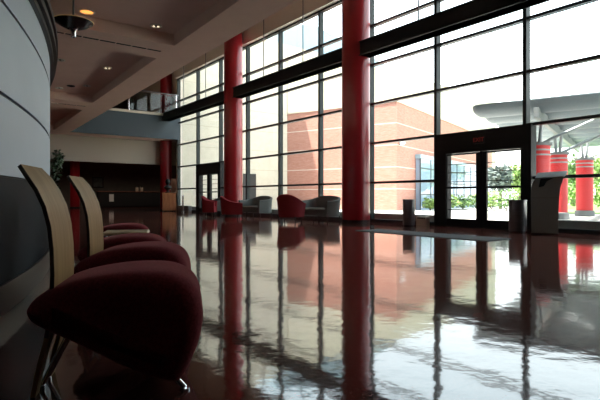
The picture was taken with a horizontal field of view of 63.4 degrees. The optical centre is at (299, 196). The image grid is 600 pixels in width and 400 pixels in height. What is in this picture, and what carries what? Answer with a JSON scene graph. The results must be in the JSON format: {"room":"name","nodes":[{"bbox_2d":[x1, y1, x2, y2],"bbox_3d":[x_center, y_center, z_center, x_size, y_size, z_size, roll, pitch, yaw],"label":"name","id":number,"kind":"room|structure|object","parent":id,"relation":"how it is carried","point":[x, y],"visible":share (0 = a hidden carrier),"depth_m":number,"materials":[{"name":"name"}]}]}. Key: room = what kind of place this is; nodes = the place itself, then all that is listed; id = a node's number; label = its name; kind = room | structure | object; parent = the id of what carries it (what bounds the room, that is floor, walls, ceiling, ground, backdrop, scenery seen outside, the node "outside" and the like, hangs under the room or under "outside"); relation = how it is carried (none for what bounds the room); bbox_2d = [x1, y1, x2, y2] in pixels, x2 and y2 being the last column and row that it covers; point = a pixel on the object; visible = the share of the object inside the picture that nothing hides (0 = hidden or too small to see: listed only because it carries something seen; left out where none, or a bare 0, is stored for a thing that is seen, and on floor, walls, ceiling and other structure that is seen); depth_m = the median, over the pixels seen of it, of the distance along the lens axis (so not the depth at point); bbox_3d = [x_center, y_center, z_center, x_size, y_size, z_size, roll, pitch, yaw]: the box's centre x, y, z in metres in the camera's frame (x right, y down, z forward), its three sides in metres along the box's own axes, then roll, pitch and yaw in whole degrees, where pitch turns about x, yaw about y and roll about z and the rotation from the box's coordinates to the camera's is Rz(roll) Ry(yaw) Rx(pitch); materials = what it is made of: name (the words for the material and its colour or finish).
{"room":"lobby","nodes":[
{"label":"lobby","id":0,"kind":"room"},
{"bbox_2d":[0,0,49,284],"bbox_3d":[-5.811,-0.450,5.395,5.376,2.500,23.758,0,0,-30],"label":"wall","id":1,"kind":"structure","parent":0,"point":[24,54],"depth_m":3.81,"materials":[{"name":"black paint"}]},
{"bbox_2d":[0,248,49,316],"bbox_3d":[-5.800,0.700,5.401,5.374,0.200,23.776,0,0,-30],"label":"baseboard","id":2,"kind":"structure","parent":1,"relation":"attached to","point":[16,289],"depth_m":3.79,"materials":[{"name":"black"}]},
{"bbox_2d":[29,0,57,86],"bbox_3d":[-5.766,-1.745,5.420,5.452,0.210,23.891,0,0,-30],"label":"trim","id":3,"kind":"structure","parent":1,"relation":"attached to","point":[43,11],"depth_m":4.91,"materials":[{"name":"brown metal"}]},
{"bbox_2d":[50,130,174,140],"bbox_3d":[-23.969,-3.925,23.404,50.000,1.350,13.750,0,0,-37],"label":"ceiling","id":4,"kind":"structure","parent":0,"point":[51,131],"depth_m":26.20,"materials":[{"name":"beige paint"}]},
{"bbox_2d":[50,134,175,165],"bbox_3d":[-13.549,-2.565,24.546,32.000,1.370,0.200,0,0,-37],"label":"wall","id":5,"kind":"structure","parent":0,"point":[76,148],"depth_m":26.67,"materials":[{"name":"beige paint"}]},
{"bbox_2d":[51,161,175,206],"bbox_3d":[-28.207,-3.850,29.007,50.000,9.300,0.300,0,0,-37],"label":"wall","id":6,"kind":"structure","parent":0,"point":[117,176],"depth_m":39.01,"materials":[{"name":"black paint"}]},
{"bbox_2d":[92,177,103,187],"bbox_3d":[-15.850,-1.120,38.116,0.840,0.840,0.036,0,0,-37],"label":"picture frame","id":7,"kind":"object","parent":6,"relation":"attached to","point":[97,182],"visible":1,"depth_m":38.10,"materials":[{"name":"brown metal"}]},
{"bbox_2d":[93,178,101,186],"bbox_3d":[-15.841,-1.120,38.104,0.680,0.680,0.006,0,0,-37],"label":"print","id":8,"kind":"object","parent":7,"relation":"attached to","point":[97,182],"depth_m":38.08},
{"bbox_2d":[112,95,133,109],"bbox_3d":[-24.557,-6.550,24.182,50.000,3.900,0.200,0,0,-37],"label":"wall","id":9,"kind":"structure","parent":0,"point":[123,105],"depth_m":33.57,"materials":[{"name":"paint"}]},
{"bbox_2d":[71,108,179,139],"bbox_3d":[-9.134,-3.925,25.884,5.703,1.390,0.190,0,0,-37],"label":"wall","id":10,"kind":"structure","parent":0,"point":[119,122],"depth_m":25.96,"materials":[{"name":"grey paint"}]},
{"bbox_2d":[128,70,199,211],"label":"window","id":11,"kind":"structure","parent":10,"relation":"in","point":[179,100],"depth_m":26.87,"materials":[{"name":"grey metal"}]},
{"bbox_2d":[49,0,295,131],"bbox_3d":[-14.844,-3.915,-0.701,35.477,1.370,35.410,0,0,-37],"label":"ceiling","id":12,"kind":"structure","parent":0,"point":[190,29],"depth_m":10.23,"materials":[{"name":"beige paint"}]},
{"bbox_2d":[50,102,85,106],"bbox_3d":[-8.495,-3.224,16.670,2.200,0.012,0.130,0,0,-37],"label":"ceiling vent","id":13,"kind":"object","parent":12,"relation":"in","point":[50,102],"visible":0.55,"depth_m":16.96,"materials":[{"name":"black metal"}]},
{"bbox_2d":[54,0,93,37],"bbox_3d":[-2.982,-2.660,6.396,0.498,1.140,0.498,0,0,-37],"label":"pendant lamp","id":14,"kind":"object","parent":12,"relation":"hanging from","point":[74,23],"visible":0.95,"depth_m":6.30,"materials":[{"name":"grey metal"}]},
{"bbox_2d":[78,8,94,14],"bbox_3d":[-4.003,-3.470,9.122,0.300,0.020,0.300,0,0,-37],"label":"recessed light","id":15,"kind":"object","parent":12,"relation":"in","point":[84,11],"visible":1,"depth_m":9.12,"materials":[{"name":"beige glass"}]},
{"bbox_2d":[57,31,162,51],"bbox_3d":[-3.990,-3.224,10.084,2.340,0.012,0.130,0,0,-37],"label":"ceiling vent","id":16,"kind":"object","parent":12,"relation":"in","point":[58,32],"visible":0.8,"depth_m":10.09,"materials":[{"name":"black metal"}]},
{"bbox_2d":[150,23,161,27],"bbox_3d":[-2.928,-3.462,9.872,0.240,0.035,0.240,0,0,-37],"label":"recessed light","id":17,"kind":"object","parent":12,"relation":"in","point":[153,25],"visible":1,"depth_m":9.86,"materials":[{"name":"beige glass"}]},
{"bbox_2d":[134,0,341,210],"bbox_3d":[1.557,-3.850,16.467,0.450,9.300,43.610,0,0,-37],"label":"wall","id":18,"kind":"structure","parent":0,"point":[143,101],"depth_m":23.00,"materials":[{"name":"beige paint"}]},
{"bbox_2d":[197,59,222,161],"bbox_3d":[-4.585,-2.958,24.614,0.180,7.517,2.545,0,0,-37],"label":"window","id":19,"kind":"structure","parent":18,"relation":"in","point":[218,60],"depth_m":23.64,"materials":[{"name":"grey metal"}]},
{"bbox_2d":[196,162,223,212],"bbox_3d":[-4.589,-0.450,24.520,0.298,2.500,2.690,0,0,-37],"label":"door","id":20,"kind":"structure","parent":19,"relation":"attached to","point":[209,169],"depth_m":24.42,"materials":[{"name":"black metal"}]},
{"bbox_2d":[220,46,249,214],"bbox_3d":[-3.061,-2.958,22.582,0.200,7.517,2.545,0,0,-37],"label":"window","id":21,"kind":"structure","parent":18,"relation":"in","point":[245,47],"depth_m":21.57,"materials":[{"name":"grey metal"}]},
{"bbox_2d":[246,30,282,216],"bbox_3d":[-1.529,-2.958,20.556,0.200,7.517,2.545,0,0,-37],"label":"window","id":22,"kind":"structure","parent":18,"relation":"in","point":[280,34],"depth_m":19.59,"materials":[{"name":"grey metal"}]},
{"bbox_2d":[280,10,323,218],"bbox_3d":[0.003,-2.958,18.530,0.200,7.517,2.545,0,0,-37],"label":"window","id":23,"kind":"structure","parent":18,"relation":"in","point":[319,14],"depth_m":17.57,"materials":[{"name":"grey metal"}]},
{"bbox_2d":[319,0,373,219],"bbox_3d":[1.535,-2.958,16.504,0.200,7.517,2.545,0,0,-37],"label":"window","id":24,"kind":"structure","parent":18,"relation":"in","point":[338,3],"depth_m":15.52,"materials":[{"name":"grey metal"}]},
{"bbox_2d":[370,0,440,225],"bbox_3d":[3.067,-2.958,14.478,0.200,7.517,2.545,0,0,-37],"label":"window","id":25,"kind":"structure","parent":18,"relation":"in","point":[437,5],"depth_m":13.83,"materials":[{"name":"grey metal"}]},
{"bbox_2d":[437,0,529,123],"bbox_3d":[4.607,-2.958,12.459,0.180,7.517,2.545,0,0,-37],"label":"window","id":26,"kind":"structure","parent":18,"relation":"in","point":[526,12],"depth_m":11.48,"materials":[{"name":"grey metal"}]},
{"bbox_2d":[435,123,535,230],"bbox_3d":[4.604,-0.450,12.365,0.298,2.500,2.690,0,0,-37],"label":"door","id":27,"kind":"structure","parent":26,"relation":"attached to","point":[522,138],"depth_m":12.28,"materials":[{"name":"black metal"}]},
{"bbox_2d":[473,136,483,143],"bbox_3d":[4.520,-1.440,12.294,0.039,0.180,0.302,0,0,-37],"label":"exit sign","id":28,"kind":"object","parent":27,"relation":"attached to","point":[478,139],"visible":1,"depth_m":12.29,"materials":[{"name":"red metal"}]},
{"bbox_2d":[527,0,599,234],"bbox_3d":[6.132,-2.958,10.427,0.200,7.517,2.545,0,0,-37],"label":"window","id":29,"kind":"structure","parent":18,"relation":"in","point":[581,2],"depth_m":10.63,"materials":[{"name":"grey metal"}]},
{"bbox_2d":[0,207,599,399],"bbox_3d":[-13.214,0.860,9.183,50.000,0.120,49.810,0,0,-37],"label":"floor","id":30,"kind":"structure","parent":0,"point":[308,309],"depth_m":3.22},
{"bbox_2d":[50,149,64,188],"bbox_3d":[-8.167,-0.385,15.894,0.842,2.371,0.743,0,0,-37],"label":"potted tree","id":31,"kind":"object","parent":30,"relation":"on","point":[56,161],"visible":0.38,"depth_m":15.88,"materials":[{"name":"green plant"}]},
{"bbox_2d":[70,161,79,207],"bbox_3d":[-16.072,-1.225,34.712,0.656,4.050,0.656,0,0,-37],"label":"round column","id":32,"kind":"structure","parent":30,"relation":"on","point":[74,166],"depth_m":34.43,"materials":[{"name":"red paint"}]},
{"bbox_2d":[17,164,202,397],"bbox_3d":[-0.801,0.335,2.147,0.721,0.930,0.570,0,0,-13],"label":"lounge chair","id":33,"kind":"object","parent":30,"relation":"on","point":[145,317],"visible":1,"depth_m":1.92,"materials":[{"name":"red fabric"}]},
{"bbox_2d":[77,233,166,260],"bbox_3d":[-1.428,0.335,3.931,0.721,0.930,0.570,0,0,-14],"label":"lounge chair","id":34,"kind":"object","parent":30,"relation":"on","point":[120,239],"visible":0.16,"depth_m":3.73,"materials":[{"name":"red fabric"}]},
{"bbox_2d":[103,223,149,237],"bbox_3d":[-2.060,0.335,5.513,0.721,0.930,0.570,0,0,-18],"label":"lounge chair","id":35,"kind":"object","parent":30,"relation":"on","point":[120,226],"visible":0.16,"depth_m":5.33,"materials":[{"name":"red fabric"}]},
{"bbox_2d":[103,229,149,236],"bbox_3d":[-1.711,0.569,4.799,0.420,0.462,0.420,0,0,-15],"label":"side table","id":36,"kind":"object","parent":30,"relation":"on","point":[107,233],"visible":0.41,"depth_m":4.74,"materials":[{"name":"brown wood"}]},
{"bbox_2d":[95,191,159,206],"bbox_3d":[-13.293,0.190,37.967,5.000,1.220,0.720,0,0,-37],"label":"counter","id":37,"kind":"object","parent":30,"relation":"on","point":[121,198],"depth_m":37.65,"materials":[{"name":"black laminate"}]},
{"bbox_2d":[109,194,113,201],"bbox_3d":[-14.283,0.080,36.823,0.340,0.560,0.008,0,0,-37],"label":"paper notice","id":38,"kind":"object","parent":37,"relation":"attached to","point":[111,196],"visible":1,"depth_m":36.81,"materials":[{"name":"white paper"}]},
{"bbox_2d":[95,191,148,191],"bbox_3d":[-13.293,-0.395,37.967,5.000,0.050,0.720,0,0,-37],"label":"countertop","id":39,"kind":"structure","parent":37,"relation":"on","point":[95,191],"depth_m":37.25,"materials":[{"name":"brown"}]},
{"bbox_2d":[67,176,190,273],"bbox_3d":[-1.087,0.335,3.156,0.721,0.930,0.570,0,0,-9],"label":"lounge chair","id":40,"kind":"object","parent":30,"relation":"on","point":[97,256],"visible":0.44,"depth_m":2.98,"materials":[{"name":"red fabric"}]},
{"bbox_2d":[160,73,171,210],"bbox_3d":[-7.802,-3.850,28.303,0.676,9.300,0.676,0,0,-37],"label":"round column","id":41,"kind":"structure","parent":30,"relation":"on","point":[166,82],"depth_m":28.03,"materials":[{"name":"red paint"}]},
{"bbox_2d":[162,193,175,210],"bbox_3d":[-7.279,0.285,27.031,0.780,1.030,0.660,0,0,-17],"label":"pedestal","id":42,"kind":"object","parent":30,"relation":"on","point":[168,199],"visible":0.93,"depth_m":26.75,"materials":[{"name":"brown wood"}]},
{"bbox_2d":[164,179,171,192],"bbox_3d":[-7.342,-0.615,26.983,0.460,0.770,0.460,0,0,-7],"label":"sculpture","id":43,"kind":"object","parent":42,"relation":"on","point":[167,187],"visible":1,"depth_m":26.88,"materials":[{"name":"brown metal"}]},
{"bbox_2d":[171,179,175,192],"bbox_3d":[-7.265,-0.125,28.068,0.360,1.850,0.200,0,0,-4],"label":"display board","id":44,"kind":"object","parent":30,"relation":"on","point":[173,181],"visible":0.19,"depth_m":28.05,"materials":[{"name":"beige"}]},
{"bbox_2d":[182,195,183,211],"bbox_3d":[-6.000,0.360,24.926,0.260,0.880,0.260,0,0,-37],"label":"steel post","id":45,"kind":"object","parent":30,"relation":"on","point":[182,195],"visible":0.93,"depth_m":24.89,"materials":[{"name":"silver metal"}]},
{"bbox_2d":[178,205,191,211],"bbox_3d":[-6.288,0.640,26.464,0.204,0.320,1.400,0,0,-37],"label":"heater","id":46,"kind":"object","parent":30,"relation":"on","point":[186,208],"visible":0.82,"depth_m":26.07,"materials":[{"name":"grey"}]},
{"bbox_2d":[201,196,216,215],"bbox_3d":[-3.796,0.379,20.156,0.600,0.847,0.640,0,0,3],"label":"armchair","id":47,"kind":"object","parent":30,"relation":"on","point":[208,205],"visible":0.97,"depth_m":19.89,"materials":[{"name":"red fabric"}]},
{"bbox_2d":[201,197,220,214],"bbox_3d":[-3.870,0.409,22.400,0.790,0.787,1.500,0,0,-37],"label":"loveseat","id":48,"kind":"object","parent":30,"relation":"on","point":[216,199],"visible":0.26,"depth_m":21.74,"materials":[{"name":"grey fabric"}]},
{"bbox_2d":[220,196,242,218],"bbox_3d":[-2.546,0.389,17.835,0.790,0.827,0.900,0,0,-12],"label":"armchair","id":49,"kind":"object","parent":30,"relation":"on","point":[228,207],"visible":0.94,"depth_m":17.47,"materials":[{"name":"red fabric"}]},
{"bbox_2d":[224,32,242,215],"bbox_3d":[-2.895,-3.850,21.069,0.816,9.300,0.816,0,0,-37],"label":"round column","id":50,"kind":"structure","parent":30,"relation":"on","point":[233,48],"depth_m":20.72,"materials":[{"name":"red paint"}]},
{"bbox_2d":[239,196,272,216],"bbox_3d":[-1.731,0.379,19.654,0.790,0.847,1.650,0,0,-37],"label":"loveseat","id":51,"kind":"object","parent":30,"relation":"on","point":[260,204],"visible":0.95,"depth_m":19.29,"materials":[{"name":"grey fabric"}]},
{"bbox_2d":[242,206,271,212],"bbox_3d":[-1.775,0.500,19.621,0.640,0.260,1.370,0,0,-37],"label":"seat cushion","id":52,"kind":"object","parent":51,"relation":"on","point":[250,209],"depth_m":19.18,"materials":[{"name":"grey fabric"}]},
{"bbox_2d":[277,194,305,222],"bbox_3d":[-0.331,0.359,15.405,0.840,0.887,0.770,0,0,21],"label":"armchair","id":53,"kind":"object","parent":30,"relation":"on","point":[289,205],"visible":0.99,"depth_m":15.11,"materials":[{"name":"red fabric"}]},
{"bbox_2d":[301,195,340,221],"bbox_3d":[0.702,0.379,16.354,0.790,0.847,1.650,0,0,-37],"label":"loveseat","id":54,"kind":"object","parent":30,"relation":"on","point":[327,206],"visible":0.86,"depth_m":16.06,"materials":[{"name":"grey fabric"}]},
{"bbox_2d":[304,207,339,215],"bbox_3d":[0.658,0.500,16.321,0.640,0.260,1.370,0,0,-37],"label":"seat cushion","id":55,"kind":"object","parent":54,"relation":"on","point":[309,211],"depth_m":15.99,"materials":[{"name":"grey fabric"}]},
{"bbox_2d":[342,0,369,223],"bbox_3d":[1.720,-3.850,14.967,0.876,9.300,0.876,0,0,-37],"label":"round column","id":56,"kind":"structure","parent":30,"relation":"on","point":[355,13],"depth_m":14.59,"materials":[{"name":"red paint"}]},
{"bbox_2d":[162,0,550,120],"bbox_3d":[3.219,-4.435,12.960,0.430,0.430,35.410,0,0,-37],"label":"steel beam","id":57,"kind":"structure","parent":56,"relation":"attached to","point":[472,12],"depth_m":13.75,"materials":[{"name":"black metal"}]},
{"bbox_2d":[402,199,414,225],"bbox_3d":[2.983,0.435,13.314,0.346,0.730,0.346,0,0,-37],"label":"litter bin","id":58,"kind":"object","parent":30,"relation":"on","point":[408,204],"visible":0.98,"depth_m":13.18,"materials":[{"name":"metal"}]},
{"bbox_2d":[416,216,429,225],"bbox_3d":[3.448,0.675,13.641,0.164,0.250,0.360,0,0,-37],"label":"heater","id":59,"kind":"object","parent":30,"relation":"on","point":[420,220],"visible":0.98,"depth_m":13.55,"materials":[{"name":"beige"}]},
{"bbox_2d":[355,229,510,240],"bbox_3d":[2.650,0.794,10.323,0.820,0.012,3.430,0,0,-37],"label":"entrance mat","id":60,"kind":"object","parent":30,"relation":"on","point":[427,234],"visible":0.95,"depth_m":9.90,"materials":[{"name":"grey carpet"}]},
{"bbox_2d":[508,200,526,232],"bbox_3d":[4.944,0.435,11.036,0.396,0.730,0.396,0,0,-37],"label":"litter bin","id":61,"kind":"object","parent":30,"relation":"on","point":[517,208],"visible":0.99,"depth_m":10.88,"materials":[{"name":"metal"}]},
{"bbox_2d":[531,171,566,234],"bbox_3d":[5.328,0.133,10.407,0.690,1.335,0.540,0,0,27],"label":"information kiosk","id":62,"kind":"object","parent":30,"relation":"on","point":[545,190],"visible":1,"depth_m":10.21,"materials":[{"name":"grey metal"}]},
{"bbox_3d":[-16.564,-8.600,6.650,41.600,0.200,49.810,0,0,-37],"label":"ceiling","id":63,"kind":"structure","parent":0,"visible":0},
{"bbox_2d":[183,66,183,104],"bbox_3d":[-6.023,-6.575,25.172,0.090,3.850,0.090,0,0,-37],"label":"rod","id":64,"kind":"object","parent":63,"relation":"hanging from","point":[183,66],"visible":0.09,"depth_m":25.16,"materials":[{"name":"metal"}]},
{"bbox_2d":[205,53,205,96],"bbox_3d":[-4.491,-6.575,23.146,0.090,3.850,0.090,0,0,-37],"label":"rod","id":65,"kind":"object","parent":63,"relation":"hanging from","point":[205,53],"visible":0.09,"depth_m":23.13,"materials":[{"name":"metal"}]},
{"bbox_2d":[263,20,263,75],"bbox_3d":[-1.427,-6.575,19.094,0.090,3.850,0.090,0,0,-37],"label":"rod","id":66,"kind":"object","parent":63,"relation":"hanging from","point":[263,20],"visible":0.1,"depth_m":19.08,"materials":[{"name":"metal"}]},
{"bbox_2d":[302,0,303,61],"bbox_3d":[0.105,-6.575,17.069,0.090,3.850,0.090,0,0,-37],"label":"rod","id":67,"kind":"object","parent":63,"relation":"hanging from","point":[302,0],"visible":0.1,"depth_m":17.06,"materials":[{"name":"metal"}]},
{"label":"outside","id":68,"kind":"structure","parent":0,"visible":0},
{"bbox_2d":[340,200,599,220],"bbox_3d":[44.285,0.965,58.568,118.700,0.270,180.000,0,0,-37],"label":"ground","id":69,"kind":"structure","parent":68,"point":[470,213],"depth_m":22.79,"materials":[{"name":"concrete"}]},
{"bbox_2d":[182,25,495,208],"bbox_3d":[1.504,-5.700,43.948,32.580,13.000,15.710,0,0,-37],"label":"building","id":70,"kind":"structure","parent":69,"relation":"on","point":[456,104],"depth_m":31.84,"materials":[{"name":"beige"}]},
{"bbox_2d":[287,101,491,210],"bbox_3d":[11.061,-2.365,36.772,24.334,6.390,7.439,0,0,-37],"label":"brick building","id":71,"kind":"structure","parent":69,"relation":"on","point":[397,119],"depth_m":30.41,"materials":[{"name":"red"}]},
{"bbox_2d":[192,206,599,229],"bbox_3d":[1.038,0.680,17.742,0.340,0.300,25.350,0,0,-37],"label":"plinth","id":72,"kind":"object","parent":69,"relation":"on","point":[574,224],"visible":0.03,"depth_m":11.00,"materials":[{"name":"concrete"}]},
{"bbox_2d":[422,197,433,210],"bbox_3d":[7.823,0.424,29.288,1.035,0.829,1.105,0,0,15],"label":"shrub","id":73,"kind":"object","parent":69,"relation":"on","point":[428,203],"visible":0.83,"depth_m":29.14,"materials":[{"name":"green plant"}]},
{"bbox_2d":[415,154,492,209],"bbox_3d":[12.773,-0.910,38.198,0.360,3.480,19.180,0,0,34],"label":"pavilion","id":74,"kind":"object","parent":69,"relation":"on","point":[424,163],"visible":0.38,"depth_m":32.28,"materials":[{"name":"blue"}]},
{"bbox_2d":[451,194,461,207],"bbox_3d":[9.405,0.334,30.502,1.340,1.009,1.390,0,0,-2],"label":"shrub","id":75,"kind":"object","parent":69,"relation":"on","point":[453,202],"visible":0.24,"depth_m":30.28,"materials":[{"name":"green plant"}]},
{"bbox_2d":[455,195,473,208],"bbox_3d":[10.840,0.341,32.472,1.321,0.998,1.358,0,0,6],"label":"shrub","id":76,"kind":"object","parent":69,"relation":"on","point":[468,202],"visible":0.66,"depth_m":32.27,"materials":[{"name":"green plant"}]},
{"bbox_2d":[467,194,475,207],"bbox_3d":[12.508,0.283,34.464,1.279,1.111,1.341,0,0,-22],"label":"shrub","id":77,"kind":"object","parent":69,"relation":"on","point":[474,195],"visible":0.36,"depth_m":34.36,"materials":[{"name":"green plant"}]},
{"bbox_2d":[488,190,500,209],"bbox_3d":[12.250,0.200,31.000,1.311,1.275,1.297,0,0,-37],"label":"shrub","id":78,"kind":"object","parent":69,"relation":"on","point":[490,198],"visible":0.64,"depth_m":30.87,"materials":[{"name":"green plant"}]},
{"bbox_2d":[488,163,514,208],"bbox_3d":[13.476,-0.702,32.910,1.904,3.078,2.763,0,0,14],"label":"tree","id":79,"kind":"object","parent":69,"relation":"on","point":[493,175],"visible":0.83,"depth_m":32.27,"materials":[{"name":"green leaf"},{"name":"bark"}]},
{"bbox_2d":[493,189,517,209],"bbox_3d":[12.508,0.165,29.500,1.331,1.343,1.428,0,0,-13],"label":"shrub","id":80,"kind":"object","parent":69,"relation":"on","point":[505,205],"visible":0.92,"depth_m":29.39,"materials":[{"name":"green plant"}]},
{"bbox_2d":[509,164,519,197],"bbox_3d":[16.356,-0.869,36.650,2.871,3.411,2.412,0,0,-37],"label":"tree","id":81,"kind":"object","parent":69,"relation":"on","point":[516,173],"visible":0.38,"depth_m":36.16,"materials":[{"name":"green plant"}]},
{"bbox_2d":[511,188,519,199],"bbox_3d":[14.283,0.031,31.553,1.501,1.610,1.430,0,0,-37],"label":"shrub","id":82,"kind":"object","parent":69,"relation":"on","point":[516,190],"visible":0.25,"depth_m":31.35,"materials":[{"name":"green plant"}]},
{"bbox_2d":[536,119,594,174],"bbox_3d":[7.959,-0.744,15.329,1.920,3.148,1.688,0,0,12],"label":"column","id":83,"kind":"structure","parent":69,"relation":"on","point":[543,149],"depth_m":14.69,"materials":[{"name":"red painted steel"}]},
{"bbox_2d":[472,92,599,152],"bbox_3d":[15.571,-2.720,15.820,16.140,0.920,13.320,0,0,34],"label":"entrance canopy","id":84,"kind":"object","parent":83,"relation":"on","point":[509,113],"visible":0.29,"depth_m":14.84,"materials":[{"name":"grey metal"}]},
{"bbox_2d":[550,135,599,218],"bbox_3d":[10.329,-0.744,18.571,1.878,3.148,1.688,0,0,13],"label":"column","id":85,"kind":"structure","parent":69,"relation":"on","point":[558,158],"depth_m":17.96,"materials":[{"name":"red painted steel"}]},
{"bbox_2d":[568,201,599,213],"bbox_3d":[51.514,0.818,51.497,95.700,0.025,100.000,0,0,-37],"label":"lawn","id":86,"kind":"structure","parent":69,"relation":"on","point":[571,209],"depth_m":30.81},
{"bbox_2d":[568,181,575,205],"bbox_3d":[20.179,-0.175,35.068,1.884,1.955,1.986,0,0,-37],"label":"shrub","id":87,"kind":"object","parent":86,"relation":"on","point":[573,194],"visible":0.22,"depth_m":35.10,"materials":[{"name":"green plant"}]},
{"bbox_2d":[568,153,580,205],"bbox_3d":[23.122,-1.437,40.996,2.926,4.473,2.736,0,0,-37],"label":"tree","id":88,"kind":"object","parent":86,"relation":"on","point":[571,165],"visible":0.35,"depth_m":40.46,"materials":[{"name":"green plant"}]},
{"bbox_2d":[588,155,599,204],"bbox_3d":[28.981,-1.760,47.066,3.693,5.118,3.653,0,0,-37],"label":"tree","id":89,"kind":"object","parent":86,"relation":"on","point":[597,159],"visible":0.2,"depth_m":46.68,"materials":[{"name":"green plant"}]},
{"bbox_2d":[594,182,599,207],"bbox_3d":[19.713,-0.198,31.483,1.889,2.000,1.841,0,0,5],"label":"shrub","id":90,"kind":"object","parent":86,"relation":"on","point":[597,191],"visible":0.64,"depth_m":31.48,"materials":[{"name":"green plant"}]},
{"bbox_2d":[574,143,599,215],"bbox_3d":[12.890,-0.744,21.235,1.878,3.148,1.688,0,0,13],"label":"column","id":91,"kind":"structure","parent":69,"relation":"on","point":[584,186],"depth_m":20.67,"materials":[{"name":"red painted steel"}]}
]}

